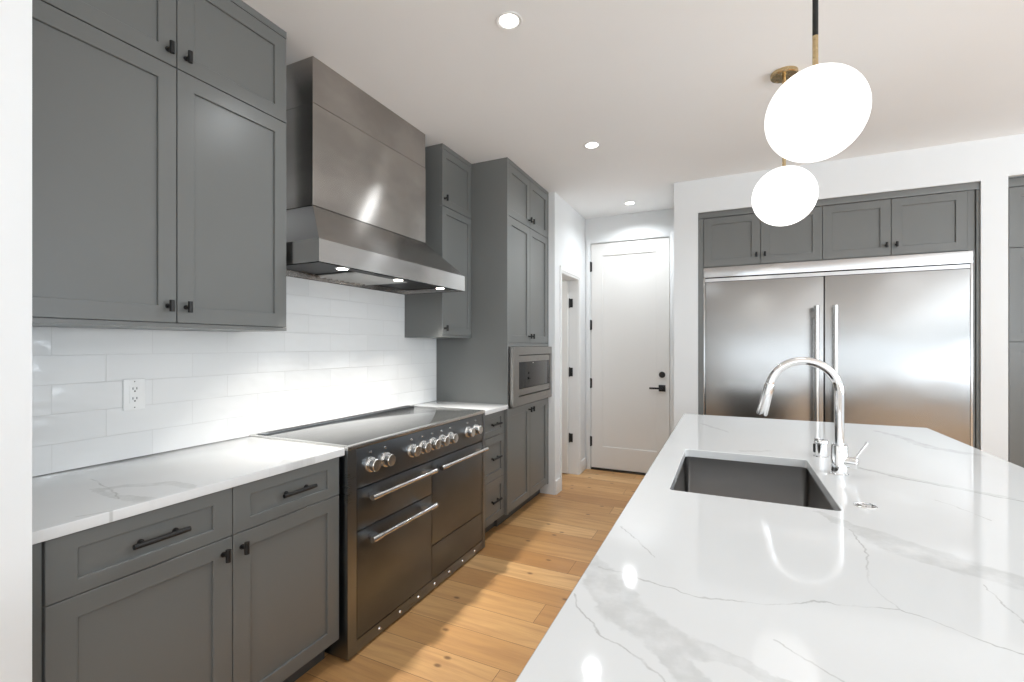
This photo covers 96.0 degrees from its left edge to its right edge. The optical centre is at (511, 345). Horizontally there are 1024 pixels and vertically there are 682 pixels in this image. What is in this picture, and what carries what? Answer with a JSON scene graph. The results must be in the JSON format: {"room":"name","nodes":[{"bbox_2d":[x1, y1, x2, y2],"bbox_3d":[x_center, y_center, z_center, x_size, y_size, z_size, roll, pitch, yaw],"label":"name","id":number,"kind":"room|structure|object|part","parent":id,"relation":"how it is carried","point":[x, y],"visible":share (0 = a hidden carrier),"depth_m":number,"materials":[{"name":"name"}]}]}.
{"room":"kitchen","nodes":[
{"label":"kitchen","id":0,"kind":"room"},
{"bbox_2d":[0,0,31,681],"bbox_3d":[-2.300,-0.020,-0.650,0.820,2.740,4.078,0,0,25],"label":"wall","id":1,"kind":"structure","parent":0,"point":[15,15],"depth_m":1.00,"materials":[{"name":"paint"}]},
{"bbox_2d":[32,326,220,331],"bbox_3d":[-1.024,-0.020,2.914,0.120,2.740,3.460,0,0,25],"label":"wall","id":2,"kind":"structure","parent":0,"point":[32,326],"depth_m":1.81,"materials":[{"name":"paint"}]},
{"bbox_2d":[32,0,286,331],"bbox_3d":[-1.334,-0.727,1.675,0.362,1.325,0.951,0,0,25],"label":"upper cabinet","id":3,"kind":"object","parent":2,"relation":"attached to","point":[159,126],"visible":0.99,"depth_m":1.58,"materials":[{"name":"paint"}]},
{"bbox_3d":[-1.294,-0.531,1.437,0.020,0.902,0.448,0,0,25],"label":"door","id":4,"kind":"part","parent":3,"relation":"part of","materials":[{"name":"paint"}]},
{"bbox_3d":[-1.294,-1.171,1.437,0.020,0.370,0.448,0,0,25],"label":"door","id":5,"kind":"part","parent":3,"relation":"part of","materials":[{"name":"paint"}]},
{"bbox_3d":[-1.199,-0.071,1.640,0.020,0.014,0.901,0,0,25],"label":"rail","id":6,"kind":"part","parent":3,"relation":"part of","materials":[{"name":"paint"}]},
{"bbox_3d":[-1.187,-1.035,1.603,0.034,0.040,0.017,0,0,25],"label":"knob","id":7,"kind":"part","parent":3,"relation":"part of","materials":[{"name":"black metal"}]},
{"bbox_3d":[-1.187,-0.138,1.603,0.034,0.040,0.017,0,0,25],"label":"knob","id":8,"kind":"part","parent":3,"relation":"part of","materials":[{"name":"black metal"}]},
{"bbox_3d":[-1.162,-1.035,1.657,0.034,0.040,0.017,0,0,25],"label":"knob","id":9,"kind":"part","parent":3,"relation":"part of","materials":[{"name":"black metal"}]},
{"bbox_3d":[-1.162,-0.138,1.657,0.034,0.040,0.017,0,0,25],"label":"knob","id":10,"kind":"part","parent":3,"relation":"part of","materials":[{"name":"black metal"}]},
{"bbox_3d":[-1.103,-1.171,1.845,0.020,0.370,0.448,0,0,25],"label":"door","id":11,"kind":"part","parent":3,"relation":"part of","materials":[{"name":"paint"}]},
{"bbox_3d":[-1.103,-0.531,1.845,0.020,0.902,0.448,0,0,25],"label":"door","id":12,"kind":"part","parent":3,"relation":"part of","materials":[{"name":"paint"}]},
{"bbox_3d":[-1.199,-1.374,1.640,0.020,0.030,0.901,0,0,25],"label":"rail","id":13,"kind":"part","parent":3,"relation":"part of","materials":[{"name":"paint"}]},
{"bbox_2d":[32,276,435,476],"bbox_3d":[-1.150,-0.007,2.491,0.010,0.886,2.584,0,0,25],"label":"backsplash","id":14,"kind":"structure","parent":2,"relation":"attached to","point":[343,351],"depth_m":2.12,"materials":[{"name":"white tile"}]},
{"bbox_2d":[123,378,144,410],"bbox_3d":[-1.467,0.190,1.791,0.008,0.120,0.074,0,0,25],"label":"wall outlet","id":15,"kind":"object","parent":14,"relation":"attached to","point":[133,389],"visible":1,"depth_m":1.79,"materials":[{"name":"white plastic"}]},
{"bbox_2d":[130,385,139,403],"bbox_3d":[-1.464,0.190,1.789,0.002,0.068,0.034,0,0,25],"label":"receptacle","id":16,"kind":"object","parent":15,"relation":"attached to","point":[134,389],"depth_m":1.79,"materials":[{"name":"white plastic"}]},
{"bbox_2d":[285,56,464,294],"bbox_3d":[-0.803,-0.875,2.642,0.509,1.028,1.218,0,0,25],"label":"range hood","id":17,"kind":"object","parent":2,"relation":"attached to","point":[355,168],"visible":0.97,"depth_m":2.42,"materials":[{"name":"metal"}]},
{"bbox_3d":[-0.999,-0.397,2.300,0.355,0.018,0.383,0,0,25],"label":"blank panel","id":18,"kind":"part","parent":17,"relation":"part of","materials":[{"name":"black metal"}]},
{"bbox_2d":[335,266,349,269],"bbox_3d":[-0.804,-0.365,2.184,0.068,0.010,0.068,0,0,25],"label":"lamp","id":19,"kind":"object","parent":17,"relation":"attached to","point":[336,267],"depth_m":2.16,"materials":[{"name":"white"}]},
{"bbox_3d":[-0.630,-0.393,2.561,0.089,0.046,1.180,0,0,25],"label":"lamp rail","id":20,"kind":"part","parent":17,"relation":"part of","materials":[{"name":"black metal"}]},
{"bbox_3d":[-0.667,-0.397,3.012,0.355,0.018,0.383,0,0,25],"label":"blank panel","id":21,"kind":"part","parent":17,"relation":"part of","materials":[{"name":"black metal"}]},
{"bbox_2d":[405,143,471,337],"bbox_3d":[-0.527,-0.723,3.407,0.362,1.332,0.398,0,0,25],"label":"upper cabinet","id":22,"kind":"object","parent":2,"relation":"attached to","point":[447,173],"visible":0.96,"depth_m":3.26,"materials":[{"name":"paint"}]},
{"bbox_3d":[-0.402,-1.161,3.349,0.020,0.390,0.398,0,0,25],"label":"door","id":23,"kind":"part","parent":22,"relation":"part of","materials":[{"name":"paint"}]},
{"bbox_3d":[-0.402,-0.518,3.349,0.020,0.889,0.398,0,0,25],"label":"door","id":24,"kind":"part","parent":22,"relation":"part of","materials":[{"name":"paint"}]},
{"bbox_3d":[-0.402,-0.064,3.349,0.020,0.014,0.398,0,0,25],"label":"rail","id":25,"kind":"part","parent":22,"relation":"part of","materials":[{"name":"paint"}]},
{"bbox_3d":[-0.402,-1.374,3.349,0.020,0.030,0.398,0,0,25],"label":"rail","id":26,"kind":"part","parent":22,"relation":"part of","materials":[{"name":"paint"}]},
{"bbox_2d":[294,469,644,681],"bbox_3d":[1.018,1.400,0.408,8.700,0.100,8.800,0,0,25],"label":"floor","id":27,"kind":"structure","parent":0,"point":[486,620],"depth_m":2.46,"materials":[{"name":"brown wood"}]},
{"bbox_2d":[32,457,338,681],"bbox_3d":[-1.200,0.908,1.631,0.642,0.883,0.983,0,0,25],"label":"base cabinet","id":28,"kind":"object","parent":27,"relation":"on","point":[240,583],"visible":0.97,"depth_m":1.45,"materials":[{"name":"paint"}]},
{"bbox_3d":[-1.037,0.551,1.326,0.020,0.158,0.464,0,0,25],"label":"drawer","id":29,"kind":"part","parent":28,"relation":"part of","materials":[{"name":"paint"}]},
{"bbox_3d":[-1.037,0.939,1.326,0.020,0.610,0.464,0,0,25],"label":"door","id":30,"kind":"part","parent":28,"relation":"part of","materials":[{"name":"paint"}]},
{"bbox_3d":[-1.008,0.551,1.326,0.032,0.017,0.145,0,0,25],"label":"handle","id":31,"kind":"part","parent":28,"relation":"part of","materials":[{"name":"black metal"}]},
{"bbox_2d":[32,436,344,544],"bbox_3d":[-1.205,0.451,1.639,0.630,0.030,0.995,0,0,25],"label":"countertop","id":32,"kind":"structure","parent":28,"relation":"on","point":[66,502],"depth_m":1.51,"materials":[{"name":"stone"}]},
{"bbox_3d":[-0.927,0.682,1.497,0.034,0.040,0.017,0,0,25],"label":"knob","id":33,"kind":"part","parent":28,"relation":"part of","materials":[{"name":"black metal"}]},
{"bbox_3d":[-0.900,0.682,1.555,0.034,0.040,0.017,0,0,25],"label":"knob","id":34,"kind":"part","parent":28,"relation":"part of","materials":[{"name":"black metal"}]},
{"bbox_3d":[-0.840,0.939,1.749,0.020,0.610,0.464,0,0,25],"label":"door","id":35,"kind":"part","parent":28,"relation":"part of","materials":[{"name":"paint"}]},
{"bbox_3d":[-0.840,0.551,1.749,0.020,0.158,0.464,0,0,25],"label":"drawer","id":36,"kind":"part","parent":28,"relation":"part of","materials":[{"name":"paint"}]},
{"bbox_3d":[-0.809,0.551,1.752,0.032,0.017,0.145,0,0,25],"label":"handle","id":37,"kind":"part","parent":28,"relation":"part of","materials":[{"name":"black metal"}]},
{"bbox_2d":[249,405,488,660],"bbox_3d":[-0.695,0.887,2.631,0.694,0.925,1.225,0,0,25],"label":"range cooker","id":38,"kind":"object","parent":27,"relation":"on","point":[411,494],"visible":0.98,"depth_m":2.31,"materials":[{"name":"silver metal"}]},
{"bbox_3d":[-0.632,0.536,2.076,0.018,0.074,0.074,0,0,25],"label":"knob","id":39,"kind":"part","parent":38,"relation":"part of","materials":[{"name":"silver metal"}]},
{"bbox_2d":[266,406,479,445],"bbox_3d":[-0.694,0.434,2.630,0.524,0.006,1.183,0,0,25],"label":"cooktop","id":40,"kind":"object","parent":38,"relation":"in","point":[350,431],"depth_m":2.48,"materials":[{"name":"black glass"}]},
{"bbox_3d":[-0.590,0.536,2.166,0.018,0.074,0.074,0,0,25],"label":"knob","id":41,"kind":"part","parent":38,"relation":"part of","materials":[{"name":"silver metal"}]},
{"bbox_3d":[-0.568,1.046,2.266,0.026,0.465,0.559,0,0,25],"label":"oven door","id":42,"kind":"part","parent":38,"relation":"part of","materials":[{"name":"metal"}]},
{"bbox_3d":[-0.568,0.720,2.266,0.026,0.178,0.559,0,0,25],"label":"oven door","id":43,"kind":"part","parent":38,"relation":"part of","materials":[{"name":"metal"}]},
{"bbox_3d":[-0.508,0.853,2.241,0.021,0.021,0.481,0,0,25],"label":"handle","id":44,"kind":"part","parent":38,"relation":"part of","materials":[{"name":"silver metal"}]},
{"bbox_3d":[-0.508,0.668,2.241,0.021,0.021,0.481,0,0,25],"label":"handle","id":45,"kind":"part","parent":38,"relation":"part of","materials":[{"name":"silver metal"}]},
{"bbox_3d":[-0.505,0.536,2.348,0.018,0.074,0.074,0,0,25],"label":"knob","id":46,"kind":"part","parent":38,"relation":"part of","materials":[{"name":"silver metal"}]},
{"bbox_3d":[-0.447,0.537,2.524,0.026,0.174,1.133,0,0,25],"label":"control panel","id":47,"kind":"part","parent":38,"relation":"part of","materials":[{"name":"metal"}]},
{"bbox_3d":[-0.467,0.536,2.430,0.018,0.074,0.074,0,0,25],"label":"knob","id":48,"kind":"part","parent":38,"relation":"part of","materials":[{"name":"silver metal"}]},
{"bbox_3d":[-0.428,0.536,2.512,0.018,0.074,0.074,0,0,25],"label":"knob","id":49,"kind":"part","parent":38,"relation":"part of","materials":[{"name":"silver metal"}]},
{"bbox_3d":[-0.391,0.536,2.593,0.018,0.074,0.074,0,0,25],"label":"knob","id":50,"kind":"part","parent":38,"relation":"part of","materials":[{"name":"silver metal"}]},
{"bbox_3d":[-0.329,0.862,2.779,0.026,0.464,0.566,0,0,25],"label":"oven door","id":51,"kind":"part","parent":38,"relation":"part of","materials":[{"name":"metal"}]},
{"bbox_3d":[-0.329,1.188,2.779,0.026,0.180,0.566,0,0,25],"label":"storage drawer","id":52,"kind":"part","parent":38,"relation":"part of","materials":[{"name":"metal"}]},
{"bbox_3d":[-0.272,0.668,2.748,0.021,0.021,0.516,0,0,25],"label":"handle","id":53,"kind":"part","parent":38,"relation":"part of","materials":[{"name":"silver metal"}]},
{"bbox_3d":[-0.269,0.536,2.855,0.018,0.074,0.074,0,0,25],"label":"knob","id":54,"kind":"part","parent":38,"relation":"part of","materials":[{"name":"silver metal"}]},
{"bbox_2d":[436,157,548,526],"bbox_3d":[-0.121,-0.019,3.918,0.664,2.739,0.868,0,0,25],"label":"tall cabinet","id":55,"kind":"object","parent":27,"relation":"on","point":[510,209],"visible":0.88,"depth_m":3.54,"materials":[{"name":"paint"}]},
{"bbox_3d":[-0.316,-0.069,3.541,0.630,2.641,0.019,0,0,25],"label":"panel","id":56,"kind":"part","parent":55,"relation":"part of","materials":[{"name":"paint"}]},
{"bbox_3d":[0.052,-1.163,3.608,0.020,0.390,0.410,0,0,25],"label":"door","id":57,"kind":"part","parent":55,"relation":"part of","materials":[{"name":"paint"}]},
{"bbox_3d":[0.052,-0.493,3.608,0.020,0.944,0.410,0,0,25],"label":"door","id":58,"kind":"part","parent":55,"relation":"part of","materials":[{"name":"paint"}]},
{"bbox_3d":[0.052,0.859,3.608,0.020,0.770,0.410,0,0,25],"label":"door","id":59,"kind":"part","parent":55,"relation":"part of","materials":[{"name":"paint"}]},
{"bbox_3d":[0.139,-0.005,3.795,0.020,0.026,0.827,0,0,25],"label":"rail","id":60,"kind":"part","parent":55,"relation":"part of","materials":[{"name":"paint"}]},
{"bbox_3d":[0.139,-1.375,3.795,0.020,0.029,0.827,0,0,25],"label":"rail","id":61,"kind":"part","parent":55,"relation":"part of","materials":[{"name":"paint"}]},
{"bbox_3d":[0.042,-0.069,4.309,0.630,2.641,0.022,0,0,25],"label":"panel","id":62,"kind":"part","parent":55,"relation":"part of","materials":[{"name":"paint"}]},
{"bbox_2d":[508,347,551,407],"bbox_3d":[-0.022,0.235,3.882,0.454,0.450,0.826,0,0,25],"label":"microwave","id":63,"kind":"object","parent":55,"relation":"in","point":[529,368],"visible":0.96,"depth_m":3.69,"materials":[{"name":"grey metal"}]},
{"bbox_3d":[0.183,0.232,3.822,0.024,0.304,0.673,0,0,25],"label":"door","id":64,"kind":"part","parent":63,"relation":"part of","materials":[{"name":"metal"}]},
{"bbox_3d":[0.226,-1.163,3.983,0.020,0.390,0.410,0,0,25],"label":"door","id":65,"kind":"part","parent":55,"relation":"part of","materials":[{"name":"paint"}]},
{"bbox_3d":[0.226,-0.493,3.983,0.020,0.944,0.410,0,0,25],"label":"door","id":66,"kind":"part","parent":55,"relation":"part of","materials":[{"name":"paint"}]},
{"bbox_3d":[0.226,0.859,3.983,0.020,0.770,0.410,0,0,25],"label":"door","id":67,"kind":"part","parent":55,"relation":"part of","materials":[{"name":"paint"}]},
{"bbox_2d":[485,410,503,532],"bbox_3d":[-0.391,0.908,3.369,0.640,0.883,0.352,0,0,25],"label":"base cabinet","id":68,"kind":"object","parent":27,"relation":"on","point":[494,422],"visible":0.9,"depth_m":3.27,"materials":[{"name":"paint"}]},
{"bbox_2d":[415,400,507,414],"bbox_3d":[-0.394,0.451,3.367,0.640,0.030,0.358,0,0,25],"label":"countertop","id":69,"kind":"structure","parent":68,"relation":"on","point":[489,408],"depth_m":3.35,"materials":[{"name":"stone"}]},
{"bbox_3d":[-0.139,1.097,3.251,0.020,0.295,0.348,0,0,25],"label":"drawer","id":70,"kind":"part","parent":68,"relation":"part of","materials":[{"name":"paint"}]},
{"bbox_3d":[-0.139,0.793,3.251,0.020,0.305,0.348,0,0,25],"label":"drawer","id":71,"kind":"part","parent":68,"relation":"part of","materials":[{"name":"paint"}]},
{"bbox_3d":[-0.139,0.555,3.251,0.020,0.166,0.348,0,0,25],"label":"drawer","id":72,"kind":"part","parent":68,"relation":"part of","materials":[{"name":"paint"}]},
{"bbox_3d":[-0.109,1.097,3.254,0.032,0.017,0.130,0,0,25],"label":"handle","id":73,"kind":"part","parent":68,"relation":"part of","materials":[{"name":"black metal"}]},
{"bbox_3d":[-0.109,0.793,3.254,0.032,0.017,0.130,0,0,25],"label":"handle","id":74,"kind":"part","parent":68,"relation":"part of","materials":[{"name":"black metal"}]},
{"bbox_2d":[704,251,972,446],"bbox_3d":[2.498,0.351,3.767,1.699,1.998,0.740,0,0,25],"label":"refrigerator","id":75,"kind":"object","parent":27,"relation":"on","point":[896,331],"visible":0.59,"depth_m":3.43,"materials":[{"name":"grey metal"}]},
{"bbox_3d":[1.618,0.343,3.875,0.013,1.815,0.036,0,0,25],"label":"trim","id":76,"kind":"part","parent":75,"relation":"part of","materials":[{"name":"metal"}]},
{"bbox_3d":[2.000,0.360,3.695,0.827,1.772,0.040,0,0,25],"label":"door","id":77,"kind":"part","parent":75,"relation":"part of","materials":[{"name":"metal"}]},
{"bbox_3d":[2.296,0.300,3.473,0.033,1.180,0.033,0,0,25],"label":"handle","id":78,"kind":"part","parent":75,"relation":"part of","materials":[{"name":"silver metal"}]},
{"bbox_3d":[2.403,0.300,3.423,0.033,1.180,0.033,0,0,25],"label":"handle","id":79,"kind":"part","parent":75,"relation":"part of","materials":[{"name":"silver metal"}]},
{"bbox_3d":[2.759,0.360,3.341,0.832,1.772,0.040,0,0,25],"label":"door","id":80,"kind":"part","parent":75,"relation":"part of","materials":[{"name":"metal"}]},
{"bbox_3d":[3.146,0.343,3.163,0.013,1.815,0.036,0,0,25],"label":"trim","id":81,"kind":"part","parent":75,"relation":"part of","materials":[{"name":"metal"}]},
{"bbox_2d":[698,182,979,449],"bbox_3d":[2.496,0.119,3.773,1.773,2.461,0.652,0,0,25],"label":"tall cabinet","id":82,"kind":"object","parent":27,"relation":"on","point":[938,219],"visible":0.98,"depth_m":3.42,"materials":[{"name":"paint"}]},
{"bbox_3d":[1.800,-0.857,3.784,0.418,0.406,0.020,0,0,25],"label":"door","id":83,"kind":"part","parent":82,"relation":"part of","materials":[{"name":"paint"}]},
{"bbox_3d":[2.179,-0.857,3.607,0.412,0.406,0.020,0,0,25],"label":"door","id":84,"kind":"part","parent":82,"relation":"part of","materials":[{"name":"paint"}]},
{"bbox_3d":[2.557,-0.857,3.431,0.415,0.406,0.020,0,0,25],"label":"door","id":85,"kind":"part","parent":82,"relation":"part of","materials":[{"name":"paint"}]},
{"bbox_3d":[2.936,-0.857,3.254,0.417,0.406,0.020,0,0,25],"label":"door","id":86,"kind":"part","parent":82,"relation":"part of","materials":[{"name":"paint"}]},
{"bbox_3d":[3.278,0.350,3.416,0.011,2.000,0.598,0,0,25],"label":"panel","id":87,"kind":"part","parent":82,"relation":"part of","materials":[{"name":"paint"}]},
{"bbox_3d":[3.293,0.144,3.404,0.017,2.412,0.606,0,0,25],"label":"panel","id":88,"kind":"part","parent":82,"relation":"part of","materials":[{"name":"paint"}]},
{"bbox_2d":[1008,176,1023,467],"bbox_3d":[4.022,0.113,3.077,1.308,2.474,0.654,0,0,25],"label":"pantry cabinet","id":89,"kind":"object","parent":27,"relation":"on","point":[1016,184],"visible":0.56,"depth_m":3.06,"materials":[{"name":"paint"}]},
{"bbox_3d":[3.519,-0.854,2.999,0.427,0.401,0.020,0,0,25],"label":"door","id":90,"kind":"part","parent":89,"relation":"part of","materials":[{"name":"paint"}]},
{"bbox_3d":[3.519,-0.338,2.999,0.427,0.623,0.020,0,0,25],"label":"door","id":91,"kind":"part","parent":89,"relation":"part of","materials":[{"name":"paint"}]},
{"bbox_3d":[3.519,0.611,2.999,0.427,1.266,0.020,0,0,25],"label":"door","id":92,"kind":"part","parent":89,"relation":"part of","materials":[{"name":"paint"}]},
{"bbox_3d":[0.869,0.909,1.382,0.914,0.883,2.980,0,0,25],"label":"kitchen island","id":93,"kind":"object","parent":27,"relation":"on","visible":0},
{"bbox_2d":[515,414,1023,681],"bbox_3d":[1.006,0.451,1.318,1.210,0.030,3.040,0,0,25],"label":"island countertop","id":94,"kind":"structure","parent":93,"relation":"on","point":[926,584],"depth_m":0.87,"materials":[{"name":"stone"}]},
{"bbox_2d":[673,456,833,509],"bbox_3d":[0.800,0.581,1.578,0.461,0.228,0.632,0,0,25],"label":"sink","id":95,"kind":"object","parent":94,"relation":"in","point":[781,484],"visible":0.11,"depth_m":1.83,"materials":[{"name":"metal"}]},
{"bbox_2d":[757,357,868,475],"bbox_3d":[1.030,0.238,1.594,0.326,0.396,0.064,0,0,25],"label":"kitchen faucet","id":96,"kind":"object","parent":94,"relation":"on","point":[840,462],"visible":1,"depth_m":1.56,"materials":[{"name":"silver metal"}]},
{"bbox_3d":[1.016,0.189,1.606,0.233,0.298,0.028,0,0,25],"label":"spout","id":97,"kind":"part","parent":96,"relation":"part of","materials":[{"name":"silver metal"}]},
{"bbox_3d":[1.154,0.348,1.523,0.041,0.061,0.010,0,0,25],"label":"lever","id":98,"kind":"part","parent":96,"relation":"part of","materials":[{"name":"silver metal"}]},
{"bbox_2d":[813,438,828,457],"bbox_3d":[1.211,0.402,1.808,0.052,0.068,0.051,0,0,25],"label":"air gap","id":99,"kind":"object","parent":94,"relation":"on","point":[820,446],"visible":1,"depth_m":1.79,"materials":[{"name":"silver metal"}]},
{"bbox_2d":[853,502,877,509],"bbox_3d":[0.960,0.434,1.252,0.053,0.005,0.053,0,0,25],"label":"button","id":100,"kind":"object","parent":94,"relation":"on","point":[864,505],"visible":1,"depth_m":1.25,"materials":[{"name":"silver metal"}]},
{"bbox_2d":[540,192,584,494],"bbox_3d":[0.229,-0.020,4.786,0.810,2.740,0.992,0,0,25],"label":"wall","id":101,"kind":"structure","parent":0,"point":[566,225],"depth_m":4.26,"materials":[{"name":"paint"}]},
{"bbox_2d":[555,477,560,494],"bbox_3d":[0.422,1.288,4.224,0.015,0.125,0.124,0,0,25],"label":"baseboard","id":102,"kind":"structure","parent":101,"relation":"attached to","point":[558,481],"depth_m":4.21,"materials":[{"name":"paint"}]},
{"bbox_2d":[562,281,572,473],"bbox_3d":[0.360,0.334,4.943,0.594,2.008,0.044,0,0,25],"label":"door","id":103,"kind":"structure","parent":101,"relation":"in","point":[567,437],"depth_m":4.83,"materials":[{"name":"paint"}]},
{"bbox_3d":[0.338,0.334,4.948,0.550,2.008,0.035,0,0,25],"label":"panel","id":104,"kind":"part","parent":103,"relation":"part of","materials":[{"name":"paint"}]},
{"bbox_2d":[560,265,580,490],"bbox_3d":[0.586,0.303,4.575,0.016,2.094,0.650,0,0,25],"label":"trim","id":105,"kind":"structure","parent":101,"relation":"attached to","point":[564,270],"depth_m":4.82,"materials":[{"name":"paint"}]},
{"bbox_2d":[581,457,585,472],"bbox_3d":[0.765,1.288,4.959,0.015,0.125,0.193,0,0,25],"label":"baseboard","id":106,"kind":"structure","parent":101,"relation":"attached to","point":[583,461],"depth_m":4.95,"materials":[{"name":"paint"}]},
{"bbox_2d":[242,0,1023,218],"bbox_3d":[1.018,-1.450,0.408,8.700,0.120,8.800,0,0,25],"label":"ceiling","id":107,"kind":"structure","parent":0,"point":[670,92],"depth_m":2.35,"materials":[{"name":"paint"}]},
{"bbox_2d":[495,11,522,30],"bbox_3d":[-0.013,-1.387,1.972,0.116,0.004,0.116,0,0,25],"label":"recessed light","id":108,"kind":"object","parent":107,"relation":"in","point":[508,20],"visible":1,"depth_m":1.97,"materials":[{"name":"white plastic"}]},
{"bbox_2d":[499,14,518,27],"bbox_3d":[-0.013,-1.388,1.972,0.082,0.002,0.082,0,0,-14],"label":"diffuser","id":109,"kind":"object","parent":108,"relation":"attached to","point":[505,20],"depth_m":1.97,"materials":[{"name":"white plastic"}]},
{"bbox_2d":[584,142,600,148],"bbox_3d":[0.555,-1.387,3.196,0.116,0.004,0.116,0,0,25],"label":"recessed light","id":110,"kind":"object","parent":107,"relation":"in","point":[590,145],"visible":1,"depth_m":3.20,"materials":[{"name":"white plastic"}]},
{"bbox_2d":[586,143,597,147],"bbox_3d":[0.555,-1.388,3.196,0.082,0.002,0.082,0,0,-14],"label":"diffuser","id":111,"kind":"object","parent":110,"relation":"attached to","point":[588,145],"depth_m":3.20,"materials":[{"name":"white plastic"}]},
{"bbox_2d":[624,201,635,204],"bbox_3d":[1.150,-1.387,4.495,0.116,0.004,0.116,0,0,25],"label":"recessed light","id":112,"kind":"object","parent":107,"relation":"in","point":[628,202],"visible":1,"depth_m":4.50,"materials":[{"name":"white plastic"}]},
{"bbox_2d":[752,66,818,225],"bbox_3d":[1.388,-1.002,2.352,0.294,0.777,0.294,0,0,25],"label":"pendant lamp","id":113,"kind":"object","parent":107,"relation":"hanging from","point":[785,195],"visible":0.98,"depth_m":2.26,"materials":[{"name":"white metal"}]},
{"bbox_3d":[1.388,-0.960,2.352,0.017,0.120,0.017,0,0,25],"label":"brass stem","id":114,"kind":"part","parent":113,"relation":"part of","materials":[{"name":"beige"}]},
{"bbox_3d":[1.388,-0.760,2.352,0.294,0.294,0.294,0,0,25],"label":"globe","id":115,"kind":"part","parent":113,"relation":"part of","materials":[{"name":"white glass"}]},
{"bbox_2d":[765,0,871,162],"bbox_3d":[1.000,-1.002,1.520,0.294,0.777,0.294,0,0,25],"label":"pendant lamp","id":116,"kind":"object","parent":107,"relation":"hanging from","point":[819,111],"visible":1,"depth_m":1.43,"materials":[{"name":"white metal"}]},
{"bbox_3d":[1.000,-1.163,1.520,0.017,0.285,0.017,0,0,25],"label":"rod","id":117,"kind":"part","parent":116,"relation":"part of","materials":[{"name":"black metal"}]},
{"bbox_3d":[1.000,-0.960,1.520,0.017,0.120,0.017,0,0,25],"label":"brass stem","id":118,"kind":"part","parent":116,"relation":"part of","materials":[{"name":"beige"}]},
{"bbox_3d":[1.000,-0.760,1.520,0.294,0.294,0.294,0,0,25],"label":"globe","id":119,"kind":"part","parent":116,"relation":"part of","materials":[{"name":"white glass"}]},
{"bbox_2d":[585,208,705,468],"bbox_3d":[1.835,-0.020,4.656,2.210,2.740,0.130,0,0,25],"label":"wall","id":120,"kind":"structure","parent":0,"point":[658,221],"depth_m":4.87,"materials":[{"name":"paint"}]},
{"bbox_2d":[591,467,645,474],"bbox_3d":[1.260,1.344,4.922,0.816,0.012,0.134,0,0,25],"label":"trim","id":121,"kind":"structure","parent":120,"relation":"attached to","point":[594,468],"depth_m":4.92,"materials":[{"name":"grey metal"}]},
{"bbox_2d":[590,237,669,472],"bbox_3d":[1.226,0.112,4.867,0.832,2.433,0.102,0,0,25],"label":"door","id":122,"kind":"structure","parent":120,"relation":"in","point":[630,320],"depth_m":4.88,"materials":[{"name":"paint"}]},
{"bbox_3d":[1.488,0.438,4.721,0.153,0.066,0.058,0,0,25],"label":"lever handle","id":123,"kind":"part","parent":122,"relation":"part of","materials":[{"name":"black metal"}]},
{"bbox_2d":[586,232,673,468],"bbox_3d":[1.231,0.100,4.860,0.916,2.500,0.010,0,0,25],"label":"trim","id":124,"kind":"structure","parent":120,"relation":"attached to","point":[671,234],"depth_m":4.91,"materials":[{"name":"paint"}]},
{"bbox_2d":[674,134,1023,460],"bbox_3d":[4.043,-0.020,3.124,5.511,2.740,0.760,0,0,25],"label":"wall","id":125,"kind":"structure","parent":0,"point":[990,162],"depth_m":3.23,"materials":[{"name":"paint"}]}
]}

